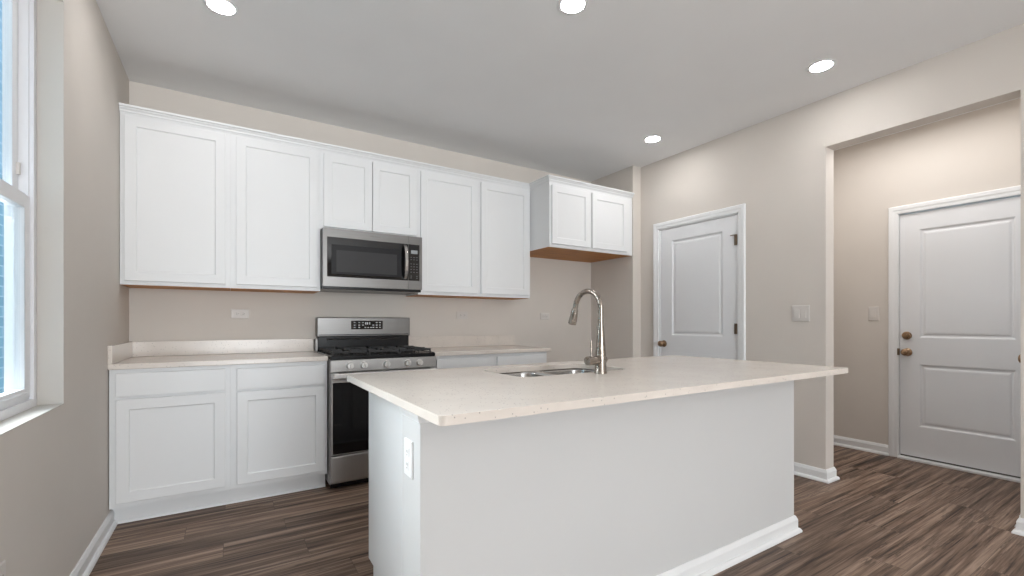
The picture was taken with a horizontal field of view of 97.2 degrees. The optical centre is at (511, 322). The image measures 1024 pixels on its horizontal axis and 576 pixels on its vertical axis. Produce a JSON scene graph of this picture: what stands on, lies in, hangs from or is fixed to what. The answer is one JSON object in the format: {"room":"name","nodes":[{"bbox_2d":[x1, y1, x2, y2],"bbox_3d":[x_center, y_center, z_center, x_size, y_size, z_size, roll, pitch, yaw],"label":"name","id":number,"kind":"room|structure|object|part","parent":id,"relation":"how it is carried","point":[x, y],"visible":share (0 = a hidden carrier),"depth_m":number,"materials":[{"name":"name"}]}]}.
{"room":"kitchen","nodes":[
{"label":"kitchen","id":0,"kind":"room"},
{"bbox_2d":[0,0,128,575],"bbox_3d":[0.009,-0.234,-1.231,0.160,2.755,10.144,0,0,-32],"label":"wall","id":1,"kind":"structure","parent":0,"point":[54,466],"depth_m":2.02,"materials":[{"name":"beige paint"}]},
{"bbox_2d":[0,560,5,575],"bbox_3d":[-1.480,0.759,1.307,0.007,0.115,0.070,0,0,-32],"label":"wall outlet","id":2,"kind":"object","parent":1,"relation":"attached to","point":[3,563],"visible":1,"depth_m":1.32,"materials":[{"name":"plastic"}]},
{"bbox_2d":[0,0,36,420],"bbox_3d":[-1.628,-0.481,1.317,0.076,1.623,1.040,0,0,-32],"label":"window","id":3,"kind":"structure","parent":1,"relation":"in","point":[18,183],"depth_m":1.71,"materials":[{"name":"plastic"}]},
{"bbox_3d":[-1.640,-0.841,1.309,0.026,0.804,0.940,0,0,-32],"label":"sash","id":4,"kind":"part","parent":3,"relation":"part of","materials":[{"name":"plastic"}]},
{"bbox_3d":[-1.611,-0.096,1.328,0.035,0.774,0.960,0,0,-32],"label":"sash","id":5,"kind":"part","parent":3,"relation":"part of","materials":[{"name":"plastic"}]},
{"bbox_2d":[0,404,63,435],"bbox_3d":[-1.562,0.328,1.358,0.077,0.005,1.040,0,0,-32],"label":"trim","id":6,"kind":"structure","parent":1,"relation":"attached to","point":[6,425],"depth_m":1.55,"materials":[{"name":"paint"}]},
{"bbox_2d":[37,0,63,404],"bbox_3d":[-1.562,-0.481,1.358,0.076,1.620,1.040,0,0,-32],"label":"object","id":7,"kind":"structure","parent":1,"relation":"attached to","point":[50,13],"depth_m":1.79,"materials":[{"name":"paint"}]},
{"bbox_2d":[69,510,117,575],"bbox_3d":[0.233,1.100,-1.410,0.029,0.088,9.362,0,0,-32],"label":"baseboard","id":8,"kind":"structure","parent":1,"relation":"attached to","point":[86,563],"depth_m":2.20,"materials":[{"name":"white wood"}]},
{"bbox_2d":[129,81,590,362],"bbox_3d":[-0.855,-0.234,4.142,4.077,2.755,0.120,0,0,-32],"label":"wall","id":9,"kind":"structure","parent":0,"point":[154,314],"depth_m":3.77,"materials":[{"name":"beige paint"}]},
{"bbox_2d":[120,113,229,290],"bbox_3d":[-2.219,-0.763,3.019,0.570,1.066,0.332,0,0,-32],"label":"upper cabinet","id":10,"kind":"object","parent":9,"relation":"attached to","point":[175,178],"visible":0.98,"depth_m":2.88,"materials":[{"name":"white wood"}]},
{"bbox_3d":[-2.229,-0.231,3.035,0.568,0.002,0.293,0,0,-32],"label":"panel","id":11,"kind":"part","parent":10,"relation":"part of","materials":[{"name":"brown wood"}]},
{"bbox_2d":[133,338,312,356],"bbox_3d":[-2.064,0.178,3.300,1.132,0.102,0.020,0,0,-32],"label":"backsplash","id":12,"kind":"structure","parent":9,"relation":"attached to","point":[197,347],"depth_m":3.26,"materials":[{"name":"stone"}]},
{"bbox_2d":[231,309,248,318],"bbox_3d":[-2.013,-0.064,3.341,0.115,0.070,0.007,0,0,-32],"label":"wall outlet","id":13,"kind":"object","parent":9,"relation":"attached to","point":[235,313],"visible":1,"depth_m":3.34,"materials":[{"name":"plastic"}]},
{"bbox_2d":[230,134,319,293],"bbox_3d":[-1.737,-0.763,3.320,0.565,1.066,0.332,0,0,-32],"label":"upper cabinet","id":14,"kind":"object","parent":9,"relation":"attached to","point":[275,186],"visible":1,"depth_m":3.18,"materials":[{"name":"white wood"}]},
{"bbox_3d":[-1.748,-0.231,3.337,0.563,0.002,0.293,0,0,-32],"label":"panel","id":15,"kind":"part","parent":14,"relation":"part of","materials":[{"name":"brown wood"}]},
{"bbox_2d":[320,150,417,236],"bbox_3d":[-1.178,-0.995,3.671,0.754,0.602,0.332,0,0,-32],"label":"upper cabinet","id":16,"kind":"object","parent":9,"relation":"attached to","point":[357,194],"visible":0.77,"depth_m":3.50,"materials":[{"name":"white wood"}]},
{"bbox_3d":[-1.247,-0.984,3.443,0.352,0.544,0.019,0,0,-32],"label":"door","id":17,"kind":"part","parent":16,"relation":"part of","materials":[{"name":"white wood"}]},
{"bbox_2d":[320,227,421,294],"bbox_3d":[-1.142,-0.467,3.613,0.752,0.446,0.468,0,0,-32],"label":"microwave","id":18,"kind":"object","parent":16,"relation":"attached to","point":[351,261],"visible":0.97,"depth_m":3.44,"materials":[{"name":"metal"}]},
{"bbox_3d":[-1.092,-0.479,3.450,0.604,0.289,0.024,0,0,-32],"label":"door glass","id":19,"kind":"part","parent":18,"relation":"part of","materials":[{"name":"black glass"}]},
{"bbox_3d":[-0.838,-0.480,3.562,0.027,0.276,0.059,0,0,-32],"label":"door handle","id":20,"kind":"part","parent":18,"relation":"part of","materials":[{"name":"metal"}]},
{"bbox_3d":[-0.785,-0.476,3.643,0.116,0.424,0.030,0,0,-32],"label":"control frame","id":21,"kind":"part","parent":18,"relation":"part of","materials":[{"name":"metal"}]},
{"bbox_3d":[-0.942,-0.984,3.633,0.356,0.544,0.019,0,0,-32],"label":"door","id":22,"kind":"part","parent":16,"relation":"part of","materials":[{"name":"white wood"}]},
{"bbox_2d":[406,169,478,297],"bbox_3d":[-0.616,-0.763,4.022,0.570,1.066,0.332,0,0,-32],"label":"upper cabinet","id":23,"kind":"object","parent":9,"relation":"attached to","point":[448,205],"visible":0.93,"depth_m":3.88,"materials":[{"name":"white wood"}]},
{"bbox_3d":[-0.626,-0.231,4.039,0.568,0.002,0.293,0,0,-32],"label":"panel","id":24,"kind":"part","parent":23,"relation":"part of","materials":[{"name":"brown wood"}]},
{"bbox_2d":[409,335,513,347],"bbox_3d":[-0.454,0.178,4.308,1.119,0.102,0.020,0,0,-32],"label":"backsplash","id":25,"kind":"structure","parent":9,"relation":"attached to","point":[485,340],"depth_m":4.28,"materials":[{"name":"stone"}]},
{"bbox_2d":[456,312,467,318],"bbox_3d":[-0.475,-0.068,4.304,0.115,0.070,0.007,0,0,-32],"label":"wall outlet","id":26,"kind":"object","parent":9,"relation":"attached to","point":[459,315],"visible":1,"depth_m":4.30,"materials":[{"name":"plastic"}]},
{"bbox_2d":[468,180,529,299],"bbox_3d":[-0.140,-0.763,4.320,0.552,1.066,0.332,0,0,-32],"label":"upper cabinet","id":27,"kind":"object","parent":9,"relation":"attached to","point":[504,211],"visible":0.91,"depth_m":4.18,"materials":[{"name":"white wood"}]},
{"bbox_3d":[-0.150,-0.231,4.337,0.550,0.002,0.293,0,0,-32],"label":"panel","id":28,"kind":"part","parent":27,"relation":"part of","materials":[{"name":"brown wood"}]},
{"bbox_2d":[540,313,548,319],"bbox_3d":[0.353,-0.066,4.822,0.115,0.070,0.007,0,0,-32],"label":"wall outlet","id":29,"kind":"object","parent":9,"relation":"attached to","point":[543,316],"visible":1,"depth_m":4.82,"materials":[{"name":"plastic"}]},
{"bbox_2d":[530,181,631,262],"bbox_3d":[0.626,-0.990,4.617,1.058,0.612,0.642,0,0,-32],"label":"upper cabinet","id":30,"kind":"object","parent":9,"relation":"attached to","point":[570,223],"visible":0.98,"depth_m":4.30,"materials":[{"name":"white wood"}]},
{"bbox_2d":[119,103,634,197],"bbox_3d":[-0.564,-1.298,3.677,4.072,0.048,0.346,0,0,-32],"label":"crown molding","id":31,"kind":"structure","parent":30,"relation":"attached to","point":[129,109],"depth_m":3.42,"materials":[{"name":"white wood"}]},
{"bbox_3d":[0.550,-0.979,4.201,0.450,0.530,0.019,0,0,-32],"label":"door","id":32,"kind":"part","parent":30,"relation":"part of","materials":[{"name":"white wood"}]},
{"bbox_3d":[0.616,-0.685,4.633,1.056,0.002,0.603,0,0,-32],"label":"panel","id":33,"kind":"part","parent":30,"relation":"part of","materials":[{"name":"brown wood"}]},
{"bbox_3d":[0.968,-0.979,4.463,0.471,0.530,0.019,0,0,-32],"label":"door","id":34,"kind":"part","parent":30,"relation":"part of","materials":[{"name":"white wood"}]},
{"bbox_2d":[89,445,1023,575],"bbox_3d":[2.356,1.194,0.239,5.778,0.100,10.304,0,0,-32],"label":"floor","id":35,"kind":"structure","parent":0,"point":[884,515],"depth_m":2.45,"materials":[{"name":"wood"}]},
{"bbox_2d":[109,365,230,523],"bbox_3d":[-2.138,0.702,2.893,0.568,0.882,0.632,0,0,-32],"label":"base cabinet","id":36,"kind":"object","parent":35,"relation":"on","point":[170,428],"visible":0.88,"depth_m":2.62,"materials":[{"name":"white wood"}]},
{"bbox_3d":[-1.973,0.349,2.634,0.512,0.130,0.019,0,0,-32],"label":"drawer","id":37,"kind":"part","parent":36,"relation":"part of","materials":[{"name":"white wood"}]},
{"bbox_3d":[-1.973,0.717,2.634,0.512,0.575,0.019,0,0,-32],"label":"door","id":38,"kind":"part","parent":36,"relation":"part of","materials":[{"name":"white wood"}]},
{"bbox_3d":[-2.018,1.136,2.701,0.568,0.013,0.012,0,0,-32],"label":"shoe moulding","id":39,"kind":"part","parent":36,"relation":"part of","materials":[{"name":"white wood"}]},
{"bbox_2d":[107,338,327,369],"bbox_3d":[-1.899,0.194,3.037,1.132,0.132,0.642,0,0,-32],"label":"countertop","id":40,"kind":"structure","parent":36,"relation":"on","point":[140,354],"depth_m":3.05,"materials":[{"name":"stone"}]},
{"bbox_2d":[231,361,326,503],"bbox_3d":[-1.659,0.702,3.192,0.560,0.882,0.632,0,0,-32],"label":"base cabinet","id":41,"kind":"object","parent":35,"relation":"on","point":[279,410],"visible":0.9,"depth_m":2.92,"materials":[{"name":"white wood"}]},
{"bbox_3d":[-1.540,1.136,3.000,0.560,0.013,0.012,0,0,-32],"label":"shoe moulding","id":42,"kind":"part","parent":41,"relation":"part of","materials":[{"name":"white wood"}]},
{"bbox_3d":[-1.490,0.352,2.936,0.510,0.130,0.019,0,0,-32],"label":"drawer","id":43,"kind":"part","parent":41,"relation":"part of","materials":[{"name":"white wood"}]},
{"bbox_3d":[-1.490,0.718,2.936,0.510,0.573,0.019,0,0,-32],"label":"door","id":44,"kind":"part","parent":41,"relation":"part of","materials":[{"name":"white wood"}]},
{"bbox_2d":[314,317,436,487],"bbox_3d":[-1.062,0.551,3.495,0.766,1.184,0.738,0,0,-32],"label":"gas range","id":45,"kind":"object","parent":35,"relation":"on","point":[352,345],"visible":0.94,"depth_m":3.16,"materials":[{"name":"metal"}]},
{"bbox_3d":[-0.909,0.997,3.249,0.751,0.178,0.045,0,0,-32],"label":"storage drawer","id":46,"kind":"part","parent":45,"relation":"part of","materials":[{"name":"metal"}]},
{"bbox_3d":[-1.105,0.298,3.087,0.052,0.052,0.024,0,0,-32],"label":"control knob","id":47,"kind":"part","parent":45,"relation":"part of","materials":[{"name":"metal"}]},
{"bbox_3d":[-0.899,0.650,3.235,0.729,0.483,0.012,0,0,-32],"label":"oven glass","id":48,"kind":"part","parent":45,"relation":"part of","materials":[{"name":"black glass"}]},
{"bbox_3d":[-1.220,0.134,3.746,0.597,0.012,0.009,0,0,-32],"label":"vent trim","id":49,"kind":"part","parent":45,"relation":"part of","materials":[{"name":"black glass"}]},
{"bbox_3d":[-1.025,0.298,3.137,0.052,0.052,0.024,0,0,-32],"label":"control knob","id":50,"kind":"part","parent":45,"relation":"part of","materials":[{"name":"metal"}]},
{"bbox_3d":[-1.202,0.021,3.748,0.256,0.070,0.004,0,0,-32],"label":"display panel","id":51,"kind":"part","parent":45,"relation":"part of","materials":[{"name":"black glass"}]},
{"bbox_2d":[317,351,434,359],"bbox_3d":[-1.055,0.240,3.483,0.753,0.021,0.575,0,0,-32],"label":"cooktop","id":52,"kind":"object","parent":45,"relation":"in","point":[368,355],"depth_m":3.26,"materials":[{"name":"black metal"}]},
{"bbox_3d":[-0.909,0.622,3.250,0.751,0.557,0.044,0,0,-32],"label":"oven door","id":53,"kind":"part","parent":45,"relation":"part of","materials":[{"name":"glass"}]},
{"bbox_3d":[-0.909,0.297,3.250,0.757,0.081,0.044,0,0,-32],"label":"control panel","id":54,"kind":"part","parent":45,"relation":"part of","materials":[{"name":"metal"}]},
{"bbox_3d":[-0.882,0.363,3.207,0.733,0.045,0.058,0,0,-32],"label":"oven handle","id":55,"kind":"part","parent":45,"relation":"part of","materials":[{"name":"metal"}]},
{"bbox_3d":[-0.891,0.298,3.221,0.052,0.052,0.024,0,0,-32],"label":"control knob","id":56,"kind":"part","parent":45,"relation":"part of","materials":[{"name":"metal"}]},
{"bbox_3d":[-0.760,0.298,3.303,0.052,0.052,0.024,0,0,-32],"label":"control knob","id":57,"kind":"part","parent":45,"relation":"part of","materials":[{"name":"metal"}]},
{"bbox_3d":[-0.682,0.298,3.352,0.052,0.052,0.024,0,0,-32],"label":"control knob","id":58,"kind":"part","parent":45,"relation":"part of","materials":[{"name":"metal"}]},
{"bbox_2d":[369,392,401,575],"bbox_3d":[-0.296,0.700,1.867,0.441,0.886,0.591,0,0,-32],"label":"base cabinet","id":59,"kind":"object","parent":35,"relation":"on","point":[385,417],"visible":0.28,"depth_m":1.77,"materials":[{"name":"white wood"}]},
{"bbox_3d":[-0.438,0.645,2.092,0.440,0.776,0.019,0,0,-32],"label":"frame","id":60,"kind":"part","parent":59,"relation":"part of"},
{"bbox_2d":[435,354,493,368],"bbox_3d":[-0.536,0.702,3.896,0.542,0.882,0.632,0,0,-32],"label":"base cabinet","id":61,"kind":"object","parent":35,"relation":"on","point":[455,361],"visible":0.1,"depth_m":3.62,"materials":[{"name":"white wood"}]},
{"bbox_2d":[409,335,550,355],"bbox_3d":[-0.289,0.194,4.044,1.119,0.132,0.642,0,0,-32],"label":"countertop","id":62,"kind":"structure","parent":61,"relation":"on","point":[485,344],"depth_m":4.14,"materials":[{"name":"stone"}]},
{"bbox_2d":[494,352,546,365],"bbox_3d":[-0.075,0.702,4.184,0.544,0.882,0.632,0,0,-32],"label":"base cabinet","id":63,"kind":"object","parent":35,"relation":"on","point":[526,357],"visible":0.1,"depth_m":3.91,"materials":[{"name":"white wood"}]},
{"bbox_2d":[399,380,801,575],"bbox_3d":[0.606,0.701,1.966,2.188,0.886,0.194,0,0,-32],"label":"kitchen island","id":64,"kind":"structure","parent":35,"relation":"on","point":[696,484],"depth_m":1.73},
{"bbox_2d":[404,437,412,479],"bbox_3d":[-0.326,0.425,1.415,0.007,0.115,0.070,0,0,-32],"label":"wall outlet","id":65,"kind":"object","parent":64,"relation":"attached to","point":[408,444],"visible":1,"depth_m":1.41,"materials":[{"name":"white plastic"}]},
{"bbox_3d":[0.597,0.278,1.968,2.176,0.040,0.181,0,0,-32],"label":"moulding","id":66,"kind":"part","parent":64,"relation":"part of","materials":[{"name":"white wood"}]},
{"bbox_3d":[0.613,1.100,1.971,2.172,0.088,0.194,0,0,-32],"label":"island baseboard","id":67,"kind":"part","parent":64,"relation":"part of","materials":[{"name":"white wood"}]},
{"bbox_3d":[0.925,0.700,2.631,0.839,0.886,0.591,0,0,-32],"label":"cabinet","id":68,"kind":"object","parent":35,"relation":"on","visible":0},
{"bbox_2d":[347,355,847,425],"bbox_3d":[0.486,0.243,2.143,2.222,0.026,1.055,0,0,-32],"label":"countertop","id":69,"kind":"structure","parent":68,"relation":"on","point":[448,396],"depth_m":1.73,"materials":[{"name":"stone"}]},
{"bbox_2d":[500,368,594,376],"bbox_3d":[0.209,0.356,2.214,0.696,0.198,0.444,0,0,-32],"label":"sink","id":70,"kind":"object","parent":69,"relation":"in","point":[569,370],"visible":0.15,"depth_m":2.43,"materials":[{"name":"metal"}]},
{"bbox_3d":[0.067,0.356,2.125,0.314,0.198,0.398,0,0,-32],"label":"bowl","id":71,"kind":"part","parent":70,"relation":"part of","materials":[{"name":"metal"}]},
{"bbox_3d":[0.351,0.356,2.303,0.314,0.198,0.398,0,0,-32],"label":"bowl","id":72,"kind":"part","parent":70,"relation":"part of","materials":[{"name":"metal"}]},
{"bbox_2d":[568,289,607,373],"bbox_3d":[0.330,0.036,2.100,0.120,0.387,0.227,0,0,-32],"label":"faucet","id":73,"kind":"object","parent":69,"relation":"on","point":[599,360],"visible":1,"depth_m":2.03,"materials":[{"name":"silver metal"}]},
{"bbox_3d":[0.352,-0.069,2.105,0.025,0.177,0.181,0,0,-39],"label":"spout","id":74,"kind":"part","parent":73,"relation":"part of","materials":[{"name":"silver metal"}]},
{"bbox_3d":[0.352,0.125,2.006,0.008,0.090,0.008,0,0,-32],"label":"handle lever","id":75,"kind":"part","parent":73,"relation":"part of","materials":[{"name":"silver metal"}]},
{"bbox_2d":[96,0,1023,181],"bbox_3d":[2.314,-1.671,0.212,5.878,0.120,10.304,0,0,-32],"label":"ceiling","id":76,"kind":"structure","parent":0,"point":[531,84],"depth_m":2.78,"materials":[{"name":"paint"}]},
{"bbox_2d":[202,0,238,16],"bbox_3d":[-1.481,-1.608,2.300,0.160,0.004,0.160,0,0,-32],"label":"recessed light","id":77,"kind":"object","parent":76,"relation":"in","point":[227,8],"visible":1,"depth_m":2.31,"materials":[{"name":"white plastic"}]},
{"bbox_2d":[207,0,234,14],"bbox_3d":[-1.481,-1.608,2.300,0.119,0.004,0.119,0,0,-32],"label":"diffuser","id":78,"kind":"object","parent":77,"relation":"attached to","point":[221,7],"depth_m":2.30,"materials":[{"name":"white plastic"}]},
{"bbox_2d":[557,0,588,14],"bbox_3d":[0.308,-1.608,2.287,0.160,0.004,0.160,0,0,-32],"label":"recessed light","id":79,"kind":"object","parent":76,"relation":"in","point":[567,7],"visible":1,"depth_m":2.30,"materials":[{"name":"white plastic"}]},
{"bbox_2d":[561,0,584,12],"bbox_3d":[0.308,-1.608,2.287,0.119,0.004,0.119,0,0,-32],"label":"diffuser","id":80,"kind":"object","parent":79,"relation":"attached to","point":[567,6],"depth_m":2.30,"materials":[{"name":"white plastic"}]},
{"bbox_2d":[643,135,661,142],"bbox_3d":[1.237,-1.608,3.969,0.160,0.004,0.160,0,0,-32],"label":"recessed light","id":81,"kind":"object","parent":76,"relation":"in","point":[655,138],"visible":1,"depth_m":3.97,"materials":[{"name":"white plastic"}]},
{"bbox_2d":[646,137,659,141],"bbox_3d":[1.237,-1.608,3.969,0.119,0.004,0.119,0,0,-32],"label":"diffuser","id":82,"kind":"object","parent":81,"relation":"attached to","point":[648,139],"depth_m":3.97,"materials":[{"name":"white plastic"}]},
{"bbox_2d":[806,59,836,72],"bbox_3d":[1.944,-1.608,2.839,0.160,0.004,0.160,0,0,-32],"label":"recessed light","id":83,"kind":"object","parent":76,"relation":"in","point":[826,64],"visible":1,"depth_m":2.83,"materials":[{"name":"white plastic"}]},
{"bbox_2d":[810,61,832,71],"bbox_3d":[1.944,-1.608,2.839,0.119,0.004,0.119,0,0,-32],"label":"diffuser","id":84,"kind":"object","parent":83,"relation":"attached to","point":[819,66],"depth_m":2.84,"materials":[{"name":"white plastic"}]},
{"bbox_2d":[591,23,1023,517],"bbox_3d":[2.327,-0.234,3.123,0.235,2.755,5.224,0,0,-32],"label":"wall","id":85,"kind":"structure","parent":0,"point":[781,167],"depth_m":3.41,"materials":[{"name":"beige paint"}]},
{"bbox_2d":[653,203,745,359],"bbox_3d":[1.706,0.079,4.159,0.184,2.130,0.954,0,0,-32],"label":"door","id":86,"kind":"structure","parent":85,"relation":"in","point":[699,260],"depth_m":4.10,"materials":[{"name":"white wood"}]},
{"bbox_3d":[1.468,0.208,4.433,0.071,0.066,0.066,0,0,-32],"label":"knob","id":87,"kind":"part","parent":86,"relation":"part of","materials":[{"name":"gold metal"}]},
{"bbox_2d":[792,305,809,320],"bbox_3d":[2.158,-0.068,3.377,0.011,0.120,0.124,0,0,-32],"label":"light switch","id":88,"kind":"object","parent":85,"relation":"attached to","point":[799,312],"visible":1,"depth_m":3.37,"materials":[{"name":"plastic"}]},
{"bbox_2d":[794,435,887,483],"bbox_3d":[2.592,1.100,3.785,1.215,0.088,0.618,0,0,-32],"label":"baseboard","id":89,"kind":"structure","parent":85,"relation":"attached to","point":[829,475],"depth_m":3.41,"materials":[{"name":"white wood"}]},
{"bbox_2d":[1011,514,1023,535],"bbox_3d":[3.308,1.100,1.746,0.264,0.088,1.849,0,0,-32],"label":"baseboard","id":90,"kind":"object","parent":85,"relation":"attached to","point":[1019,527],"visible":0.79,"depth_m":2.44,"materials":[{"name":"white wood"}]},
{"bbox_2d":[834,98,1020,444],"bbox_3d":[3.409,-0.234,3.738,0.120,2.755,1.720,0,0,-32],"label":"wall","id":91,"kind":"structure","parent":0,"point":[977,151],"depth_m":3.94,"materials":[{"name":"beige paint"}]},
{"bbox_2d":[868,307,878,319],"bbox_3d":[3.183,-0.078,3.974,0.011,0.120,0.078,0,0,-32],"label":"light switch","id":92,"kind":"object","parent":91,"relation":"attached to","point":[873,312],"visible":1,"depth_m":3.97,"materials":[{"name":"plastic"}]},
{"bbox_2d":[888,185,1020,482],"bbox_3d":[3.520,0.081,3.502,0.177,2.126,0.946,0,0,-32],"label":"door","id":93,"kind":"structure","parent":91,"relation":"in","point":[954,263],"depth_m":3.54,"materials":[{"name":"white wood"}]},
{"bbox_3d":[3.289,0.249,3.772,0.071,0.066,0.066,0,0,-32],"label":"knob","id":94,"kind":"part","parent":93,"relation":"part of","materials":[{"name":"gold metal"}]},
{"label":"outside","id":95,"kind":"structure","parent":0,"visible":0},
{"bbox_3d":[-2.097,1.794,3.350,24.000,0.100,35.904,0,0,-32],"label":"ground","id":96,"kind":"structure","parent":95,"visible":0},
{"bbox_2d":[0,0,3,393],"bbox_3d":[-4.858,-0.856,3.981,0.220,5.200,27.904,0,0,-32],"label":"building","id":97,"kind":"structure","parent":96,"relation":"on","point":[1,203],"depth_m":4.43,"materials":[{"name":"blue brick"}]}
]}

